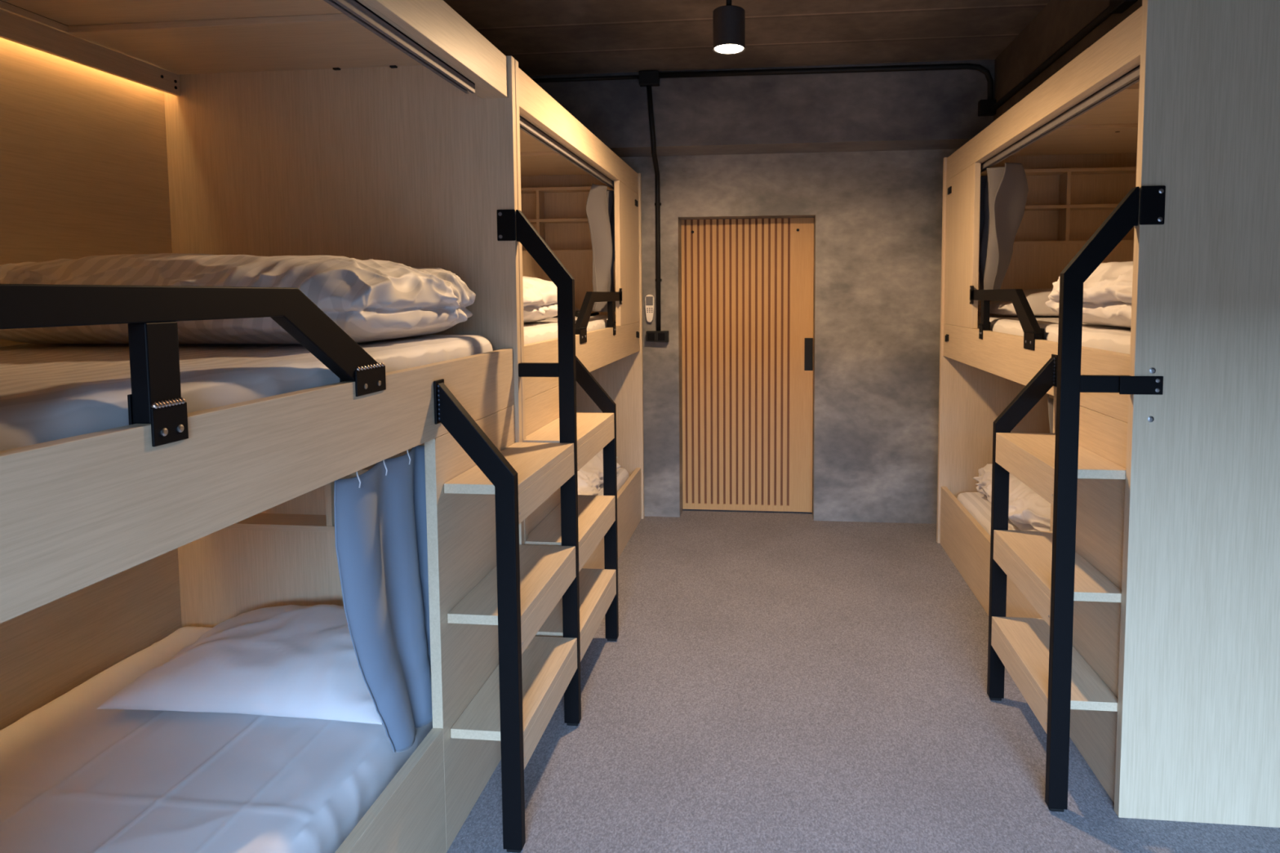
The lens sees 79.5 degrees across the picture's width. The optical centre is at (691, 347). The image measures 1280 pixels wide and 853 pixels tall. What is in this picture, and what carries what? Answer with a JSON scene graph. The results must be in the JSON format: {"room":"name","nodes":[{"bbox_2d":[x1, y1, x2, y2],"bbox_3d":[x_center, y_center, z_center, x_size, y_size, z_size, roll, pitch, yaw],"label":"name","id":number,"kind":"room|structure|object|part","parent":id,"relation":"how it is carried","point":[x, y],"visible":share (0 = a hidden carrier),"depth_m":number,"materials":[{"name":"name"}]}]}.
{"room":"dormitory","nodes":[
{"label":"dormitory","id":0,"kind":"room"},
{"bbox_2d":[0,0,68,26],"bbox_3d":[-1.907,-0.059,1.980,0.150,2.700,6.635,0,4,6],"label":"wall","id":1,"kind":"structure","parent":0,"point":[0,0],"depth_m":2.12,"materials":[{"name":"wood"}]},
{"bbox_2d":[443,0,1050,75],"bbox_3d":[0.239,-1.471,1.602,4.590,0.150,6.935,0,4,6],"label":"ceiling","id":2,"kind":"structure","parent":0,"point":[545,37],"depth_m":3.74,"materials":[{"name":"concrete"}]},
{"bbox_2d":[712,0,745,54],"bbox_3d":[0.145,-1.325,2.971,0.124,0.332,0.124,0,4,6],"label":"ceiling spotlight","id":3,"kind":"object","parent":2,"relation":"hanging from","point":[728,20],"visible":1,"depth_m":2.93,"materials":[{"name":"black metal"}]},
{"bbox_3d":[0.145,-1.392,2.966,0.022,0.174,0.022,0,4,6],"label":"stem","id":4,"kind":"part","parent":3,"relation":"part of","materials":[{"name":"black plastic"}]},
{"bbox_2d":[528,59,995,157],"bbox_3d":[0.075,-1.389,4.562,3.240,0.425,0.310,0,4,6],"label":"beam","id":5,"kind":"structure","parent":2,"relation":"attached to","point":[924,109],"depth_m":4.37,"materials":[{"name":"concrete"}]},
{"bbox_2d":[993,0,1142,120],"bbox_3d":[1.841,-1.186,1.352,0.950,0.400,6.335,0,4,6],"label":"beam","id":6,"kind":"structure","parent":2,"relation":"attached to","point":[1059,21],"depth_m":3.41,"materials":[{"name":"concrete"}]},
{"bbox_2d":[620,149,957,524],"bbox_3d":[0.585,-0.275,4.893,4.190,2.700,0.300,0,4,6],"label":"wall","id":7,"kind":"structure","parent":0,"point":[877,215],"depth_m":4.72,"materials":[{"name":"concrete"}]},
{"bbox_2d":[644,294,654,322],"bbox_3d":[-0.260,-0.249,4.817,0.056,0.175,0.031,0,4,6],"label":"remote control","id":8,"kind":"object","parent":7,"relation":"attached to","point":[649,299],"visible":1,"depth_m":4.80,"materials":[{"name":"white plastic"}]},
{"bbox_2d":[645,330,668,342],"bbox_3d":[-0.212,-0.071,4.812,0.137,0.070,0.057,0,4,6],"label":"wall socket","id":9,"kind":"object","parent":7,"relation":"attached to","point":[651,335],"visible":1,"depth_m":4.79,"materials":[{"name":"black plastic"}]},
{"bbox_2d":[680,217,813,512],"bbox_3d":[0.360,0.118,4.960,0.842,1.886,0.051,0,4,6],"label":"door","id":10,"kind":"structure","parent":7,"relation":"in","point":[748,284],"depth_m":4.94,"materials":[{"name":"brown wood"}]},
{"bbox_3d":[0.747,0.040,4.891,0.053,0.208,0.004,0,4,6],"label":"recessed pull","id":11,"kind":"part","parent":10,"relation":"part of","materials":[{"name":"black plastic"}]},
{"bbox_2d":[532,0,1137,331],"bbox_3d":[-0.117,-0.709,2.676,3.220,1.503,4.184,0,4,6],"label":"conduit","id":12,"kind":"object","parent":7,"relation":"attached to","point":[988,107],"visible":0.99,"depth_m":4.30,"materials":[{"name":"black plastic"}]},
{"bbox_2d":[446,509,1279,852],"bbox_3d":[0.253,1.347,1.799,4.590,0.100,6.935,0,4,6],"label":"floor","id":13,"kind":"structure","parent":0,"point":[770,682],"depth_m":2.53,"materials":[{"name":"carpet"}]},
{"bbox_2d":[0,0,524,852],"bbox_3d":[-1.272,0.238,1.396,1.198,2.183,2.348,0,4,6],"label":"bunk bed","id":14,"kind":"object","parent":13,"relation":"on","point":[362,130],"visible":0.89,"depth_m":2.14,"materials":[{"name":"brown wood"}]},
{"bbox_3d":[-1.857,0.245,1.458,0.020,2.165,2.288,0,4,6],"label":"panel","id":15,"kind":"part","parent":14,"relation":"part of","materials":[{"name":"brown wood"}]},
{"bbox_3d":[-0.733,0.032,1.051,0.027,0.136,0.056,0,4,6],"label":"post","id":16,"kind":"part","parent":14,"relation":"part of","materials":[{"name":"black metal"}]},
{"bbox_3d":[-0.715,-0.004,1.212,0.028,0.184,0.835,0,4,6],"label":"guard rail","id":17,"kind":"part","parent":14,"relation":"part of","materials":[{"name":"black metal"}]},
{"bbox_2d":[0,626,432,852],"bbox_3d":[-1.265,1.079,1.396,1.009,0.264,2.125,0,4,6],"label":"mattress","id":18,"kind":"object","parent":14,"relation":"on","point":[76,776],"visible":0.76,"depth_m":1.68,"materials":[{"name":"white fabric"}]},
{"bbox_2d":[96,604,382,725],"bbox_3d":[-1.070,0.823,2.117,0.740,0.134,0.540,0,4,6],"label":"pillow","id":19,"kind":"object","parent":18,"relation":"on","point":[288,660],"visible":0.7,"depth_m":1.92,"materials":[{"name":"white fabric"}]},
{"bbox_2d":[0,334,493,451],"bbox_3d":[-1.286,0.128,1.388,1.125,0.203,2.240,0,4,6],"label":"mattress","id":20,"kind":"object","parent":14,"relation":"on","point":[49,392],"visible":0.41,"depth_m":1.30,"materials":[{"name":"white fabric"}]},
{"bbox_2d":[0,253,475,344],"bbox_3d":[-1.203,-0.137,2.072,1.126,0.226,0.889,0,4,6],"label":"duvet","id":21,"kind":"object","parent":20,"relation":"on","point":[371,300],"visible":0.73,"depth_m":1.77,"materials":[{"name":"white fabric"}]},
{"bbox_3d":[-0.703,0.171,1.331,0.028,0.180,2.288,0,4,6],"label":"rail","id":22,"kind":"part","parent":14,"relation":"part of","materials":[{"name":"brown wood"}]},
{"bbox_3d":[-1.148,0.770,2.461,1.052,0.372,0.018,0,4,6],"label":"headboard","id":23,"kind":"part","parent":14,"relation":"part of","materials":[{"name":"brown wood"}]},
{"bbox_3d":[-1.149,0.166,2.546,1.198,2.165,0.030,0,4,6],"label":"panel","id":24,"kind":"part","parent":14,"relation":"part of","materials":[{"name":"brown wood"}]},
{"bbox_2d":[349,463,375,475],"bbox_3d":[-1.144,0.387,2.485,1.052,0.018,0.119,0,4,6],"label":"curtain hooks","id":25,"kind":"object","parent":14,"relation":"attached to","point":[363,470],"depth_m":2.42,"materials":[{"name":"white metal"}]},
{"bbox_2d":[333,445,432,752],"bbox_3d":[-0.692,0.603,1.812,0.048,0.730,0.455,0,4,6],"label":"curtain","id":26,"kind":"object","parent":14,"relation":"hanging from","point":[380,513],"visible":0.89,"depth_m":1.79,"materials":[{"name":"blue fabric"}]},
{"bbox_3d":[-0.729,1.184,1.108,0.028,0.330,1.700,0,4,6],"label":"board","id":27,"kind":"part","parent":14,"relation":"part of","materials":[{"name":"brown wood"}]},
{"bbox_3d":[-0.611,0.736,2.217,0.028,1.069,0.588,0,4,6],"label":"ladder panel","id":28,"kind":"part","parent":14,"relation":"part of","materials":[{"name":"brown wood"}]},
{"bbox_2d":[433,209,618,852],"bbox_3d":[-0.488,0.403,2.515,0.239,1.690,1.255,0,4,6],"label":"ladder","id":29,"kind":"object","parent":13,"relation":"on","point":[547,609],"visible":1,"depth_m":2.30,"materials":[{"name":"black metal"}]},
{"bbox_3d":[-0.624,0.132,1.903,0.006,0.107,0.050,0,4,6],"label":"fixing plate","id":30,"kind":"part","parent":29,"relation":"part of","materials":[{"name":"black metal"}]},
{"bbox_3d":[-0.525,0.681,1.933,0.188,1.192,0.030,0,4,6],"label":"short post","id":31,"kind":"part","parent":29,"relation":"part of","materials":[{"name":"black metal"}]},
{"bbox_3d":[-0.585,-0.388,2.428,0.060,0.098,0.006,0,4,6],"label":"fixing plate","id":32,"kind":"part","parent":29,"relation":"part of","materials":[{"name":"black metal"}]},
{"bbox_3d":[-0.488,0.070,2.471,0.132,0.044,0.026,0,4,6],"label":"cross arm","id":33,"kind":"part","parent":29,"relation":"part of"},
{"bbox_3d":[-0.460,0.399,2.491,0.179,1.678,0.030,0,4,6],"label":"tall post","id":34,"kind":"part","parent":29,"relation":"part of","materials":[{"name":"black metal"}]},
{"bbox_3d":[-0.398,0.597,3.129,0.188,1.192,0.030,0,4,6],"label":"short post","id":35,"kind":"part","parent":29,"relation":"part of","materials":[{"name":"black metal"}]},
{"bbox_2d":[514,59,644,568],"bbox_3d":[-1.024,0.074,3.728,1.198,2.183,2.340,0,4,6],"label":"bunk bed","id":36,"kind":"object","parent":13,"relation":"on","point":[559,160],"visible":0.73,"depth_m":4.32,"materials":[{"name":"brown wood"}]},
{"bbox_3d":[-1.145,0.163,2.583,1.198,2.165,0.030,0,4,6],"label":"panel","id":37,"kind":"part","parent":36,"relation":"part of","materials":[{"name":"brown wood"}]},
{"bbox_3d":[-0.542,0.690,2.861,0.028,1.069,0.575,0,4,6],"label":"ladder panel","id":38,"kind":"part","parent":36,"relation":"part of","materials":[{"name":"brown wood"}]},
{"bbox_2d":[528,217,588,223],"bbox_3d":[-0.933,-0.783,4.750,1.115,0.018,0.111,0,4,6],"label":"cubby shelf","id":39,"kind":"object","parent":36,"relation":"attached to","point":[532,220],"depth_m":4.69,"materials":[{"name":"brown wood"}]},
{"bbox_3d":[-0.935,-0.304,4.737,1.115,0.556,0.018,0,4,6],"label":"headboard","id":40,"kind":"part","parent":36,"relation":"part of","materials":[{"name":"brown wood"}]},
{"bbox_2d":[523,315,615,344],"bbox_3d":[-1.042,-0.033,3.672,1.125,0.204,2.148,0,4,6],"label":"mattress","id":41,"kind":"object","parent":36,"relation":"on","point":[544,330],"visible":0.04,"depth_m":3.10,"materials":[{"name":"white fabric"}]},
{"bbox_2d":[522,275,557,323],"bbox_3d":[-1.056,-0.200,3.079,1.045,0.210,1.030,0,4,6],"label":"duvet","id":42,"kind":"object","parent":41,"relation":"on","point":[540,295],"visible":0.08,"depth_m":3.08,"materials":[{"name":"white fabric"}]},
{"bbox_2d":[574,311,599,316],"bbox_3d":[-0.565,-0.194,4.277,0.069,0.034,0.330,1,4,13],"label":"charging cable","id":43,"kind":"object","parent":41,"relation":"on","point":[576,313],"visible":0.49,"depth_m":4.23,"materials":[{"name":"black plastic"}]},
{"bbox_3d":[-0.552,-0.191,4.299,0.059,0.023,0.286,0,4,8],"label":"cord","id":44,"kind":"part","parent":43,"relation":"part of","materials":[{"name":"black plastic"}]},
{"bbox_3d":[-0.455,0.007,3.663,0.028,0.180,2.280,0,4,6],"label":"rail","id":45,"kind":"part","parent":36,"relation":"part of","materials":[{"name":"brown wood"}]},
{"bbox_3d":[-0.902,0.002,4.874,1.198,2.165,0.030,0,4,6],"label":"panel","id":46,"kind":"part","parent":36,"relation":"part of","materials":[{"name":"brown wood"}]},
{"bbox_3d":[-0.447,-0.182,3.739,0.028,0.184,0.900,0,4,6],"label":"guard rail","id":47,"kind":"part","parent":36,"relation":"part of","materials":[{"name":"black metal"}]},
{"bbox_2d":[586,183,615,311],"bbox_3d":[-0.475,-0.539,4.242,0.125,0.676,0.433,0,4,6],"label":"curtain","id":48,"kind":"object","parent":36,"relation":"hanging from","point":[600,205],"visible":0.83,"depth_m":4.15,"materials":[{"name":"grey fabric"}]},
{"bbox_3d":[-0.419,-0.176,4.009,0.027,0.136,0.050,0,4,6],"label":"post","id":49,"kind":"part","parent":36,"relation":"part of","materials":[{"name":"black metal"}]},
{"bbox_3d":[-0.420,0.980,4.017,0.028,0.330,1.705,0,4,6],"label":"board","id":50,"kind":"part","parent":36,"relation":"part of","materials":[{"name":"brown wood"}]},
{"bbox_2d":[595,467,629,495],"bbox_3d":[-1.040,0.921,3.739,1.126,0.251,2.142,0,4,6],"label":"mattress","id":51,"kind":"object","parent":36,"relation":"on","point":[623,475],"visible":0.02,"depth_m":4.50,"materials":[{"name":"white fabric"}]},
{"bbox_2d":[577,448,620,495],"bbox_3d":[-0.900,0.668,4.110,0.958,0.198,1.363,0,4,6],"label":"duvet","id":52,"kind":"object","parent":51,"relation":"on","point":[590,476],"visible":0.05,"depth_m":3.96,"materials":[{"name":"white fabric"}]},
{"bbox_3d":[-0.384,-0.282,4.179,0.004,0.087,0.060,0,4,6],"label":"plate","id":53,"kind":"part","parent":36,"relation":"part of","materials":[{"name":"black metal"}]},
{"bbox_2d":[986,185,1165,812],"bbox_3d":[1.129,0.408,2.329,0.251,1.690,0.630,0,4,6],"label":"ladder","id":54,"kind":"object","parent":13,"relation":"on","point":[1039,655],"visible":0.97,"depth_m":2.10,"materials":[{"name":"black metal"}]},
{"bbox_3d":[1.130,0.624,2.639,0.188,1.192,0.030,0,4,6],"label":"short post","id":55,"kind":"part","parent":54,"relation":"part of","materials":[{"name":"black metal"}]},
{"bbox_3d":[1.224,0.075,2.588,0.006,0.107,0.050,0,4,6],"label":"fixing plate","id":56,"kind":"part","parent":54,"relation":"part of","materials":[{"name":"black metal"}]},
{"bbox_3d":[1.063,0.422,2.047,0.179,1.678,0.030,0,4,6],"label":"tall post","id":57,"kind":"part","parent":54,"relation":"part of","materials":[{"name":"black metal"}]},
{"bbox_3d":[1.088,0.094,2.021,0.132,0.044,0.026,0,4,6],"label":"cross arm","id":58,"kind":"part","parent":54,"relation":"part of"},
{"bbox_3d":[1.167,0.097,1.993,0.106,0.048,0.004,0,4,6],"label":"arm plate","id":59,"kind":"part","parent":54,"relation":"part of","materials":[{"name":"black metal"}]},
{"bbox_3d":[1.176,-0.364,1.958,0.060,0.098,0.006,0,4,6],"label":"fixing plate","id":60,"kind":"part","parent":54,"relation":"part of","materials":[{"name":"black metal"}]},
{"bbox_2d":[936,0,1279,827],"bbox_3d":[1.871,0.104,3.099,1.198,2.183,2.342,0,4,6],"label":"bunk bed","id":61,"kind":"object","parent":13,"relation":"on","point":[1183,96],"visible":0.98,"depth_m":2.03,"materials":[{"name":"brown wood"}]},
{"bbox_3d":[1.342,-0.255,3.675,0.004,0.087,0.060,0,4,6],"label":"plate","id":62,"kind":"part","parent":61,"relation":"part of","materials":[{"name":"black metal"}]},
{"bbox_3d":[1.343,-0.253,3.665,0.008,0.045,0.040,0,4,6],"label":"plate","id":63,"kind":"part","parent":61,"relation":"part of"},
{"bbox_3d":[1.340,-0.149,3.502,0.027,0.136,0.050,0,4,6],"label":"post","id":64,"kind":"part","parent":61,"relation":"part of","materials":[{"name":"black metal"}]},
{"bbox_2d":[956,492,1020,536],"bbox_3d":[1.883,0.960,3.109,1.126,0.232,2.144,0,4,6],"label":"mattress","id":65,"kind":"object","parent":61,"relation":"on","point":[976,504],"visible":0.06,"depth_m":3.86,"materials":[{"name":"white fabric"}]},
{"bbox_2d":[973,463,1050,531],"bbox_3d":[1.857,0.699,3.624,0.897,0.220,1.079,0,4,6],"label":"duvet","id":66,"kind":"object","parent":65,"relation":"on","point":[1028,510],"visible":0.29,"depth_m":3.35,"materials":[{"name":"white fabric"}]},
{"bbox_3d":[1.337,1.006,3.511,0.028,0.330,1.703,0,4,6],"label":"board","id":67,"kind":"part","parent":61,"relation":"part of","materials":[{"name":"brown wood"}]},
{"bbox_2d":[978,162,1028,289],"bbox_3d":[1.460,-0.550,3.633,0.180,0.586,0.380,0,4,6],"label":"curtain","id":68,"kind":"object","parent":61,"relation":"hanging from","point":[1004,191],"visible":0.98,"depth_m":3.55,"materials":[{"name":"grey fabric"}]},
{"bbox_3d":[1.310,-0.155,3.232,0.028,0.184,0.900,0,4,6],"label":"guard rail","id":69,"kind":"part","parent":61,"relation":"part of","materials":[{"name":"black metal"}]},
{"bbox_3d":[1.302,0.034,3.156,0.028,0.180,2.278,0,4,6],"label":"rail","id":70,"kind":"part","parent":61,"relation":"part of","materials":[{"name":"brown wood"}]},
{"bbox_3d":[1.993,0.032,4.246,1.198,2.165,0.030,0,4,6],"label":"panel","id":71,"kind":"part","parent":61,"relation":"part of","materials":[{"name":"brown wood"}]},
{"bbox_2d":[1047,394,1053,433],"bbox_3d":[1.295,0.507,2.658,0.042,0.655,0.345,0,4,4],"label":"curtain","id":72,"kind":"object","parent":61,"relation":"hanging from","point":[1051,401],"visible":0.06,"depth_m":2.75,"materials":[{"name":"grey fabric"}]},
{"bbox_2d":[977,315,1130,354],"bbox_3d":[1.880,-0.003,3.042,1.126,0.203,2.147,0,4,6],"label":"mattress","id":73,"kind":"object","parent":61,"relation":"on","point":[1109,338],"visible":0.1,"depth_m":2.63,"materials":[{"name":"white fabric"}]},
{"bbox_2d":[977,288,1058,316],"bbox_3d":[1.832,-0.226,3.802,0.720,0.138,0.500,0,4,3],"label":"pillow","id":74,"kind":"object","parent":73,"relation":"on","point":[1037,299],"visible":0.35,"depth_m":3.63,"materials":[{"name":"white fabric"}]},
{"bbox_2d":[1045,261,1133,328],"bbox_3d":[1.772,-0.186,2.494,1.054,0.236,1.002,0,4,6],"label":"duvet","id":75,"kind":"object","parent":73,"relation":"on","point":[1108,291],"visible":0.26,"depth_m":2.42,"materials":[{"name":"white fabric"}]},
{"bbox_3d":[1.998,-0.274,4.105,1.115,0.556,0.018,0,4,6],"label":"headboard","id":76,"kind":"part","parent":61,"relation":"part of","materials":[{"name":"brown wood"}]},
{"bbox_2d":[1024,204,1118,210],"bbox_3d":[2.001,-0.753,4.118,1.115,0.018,0.111,0,4,6],"label":"cubby shelf","id":77,"kind":"object","parent":61,"relation":"attached to","point":[1028,206],"depth_m":4.08,"materials":[{"name":"brown wood"}]},
{"bbox_3d":[1.215,0.717,2.355,0.028,1.069,0.575,0,4,6],"label":"ladder panel","id":78,"kind":"part","parent":61,"relation":"part of","materials":[{"name":"brown wood"}]},
{"bbox_3d":[1.750,0.193,1.957,1.198,2.165,0.030,0,4,6],"label":"panel","id":79,"kind":"part","parent":61,"relation":"part of","materials":[{"name":"brown wood"}]}
]}

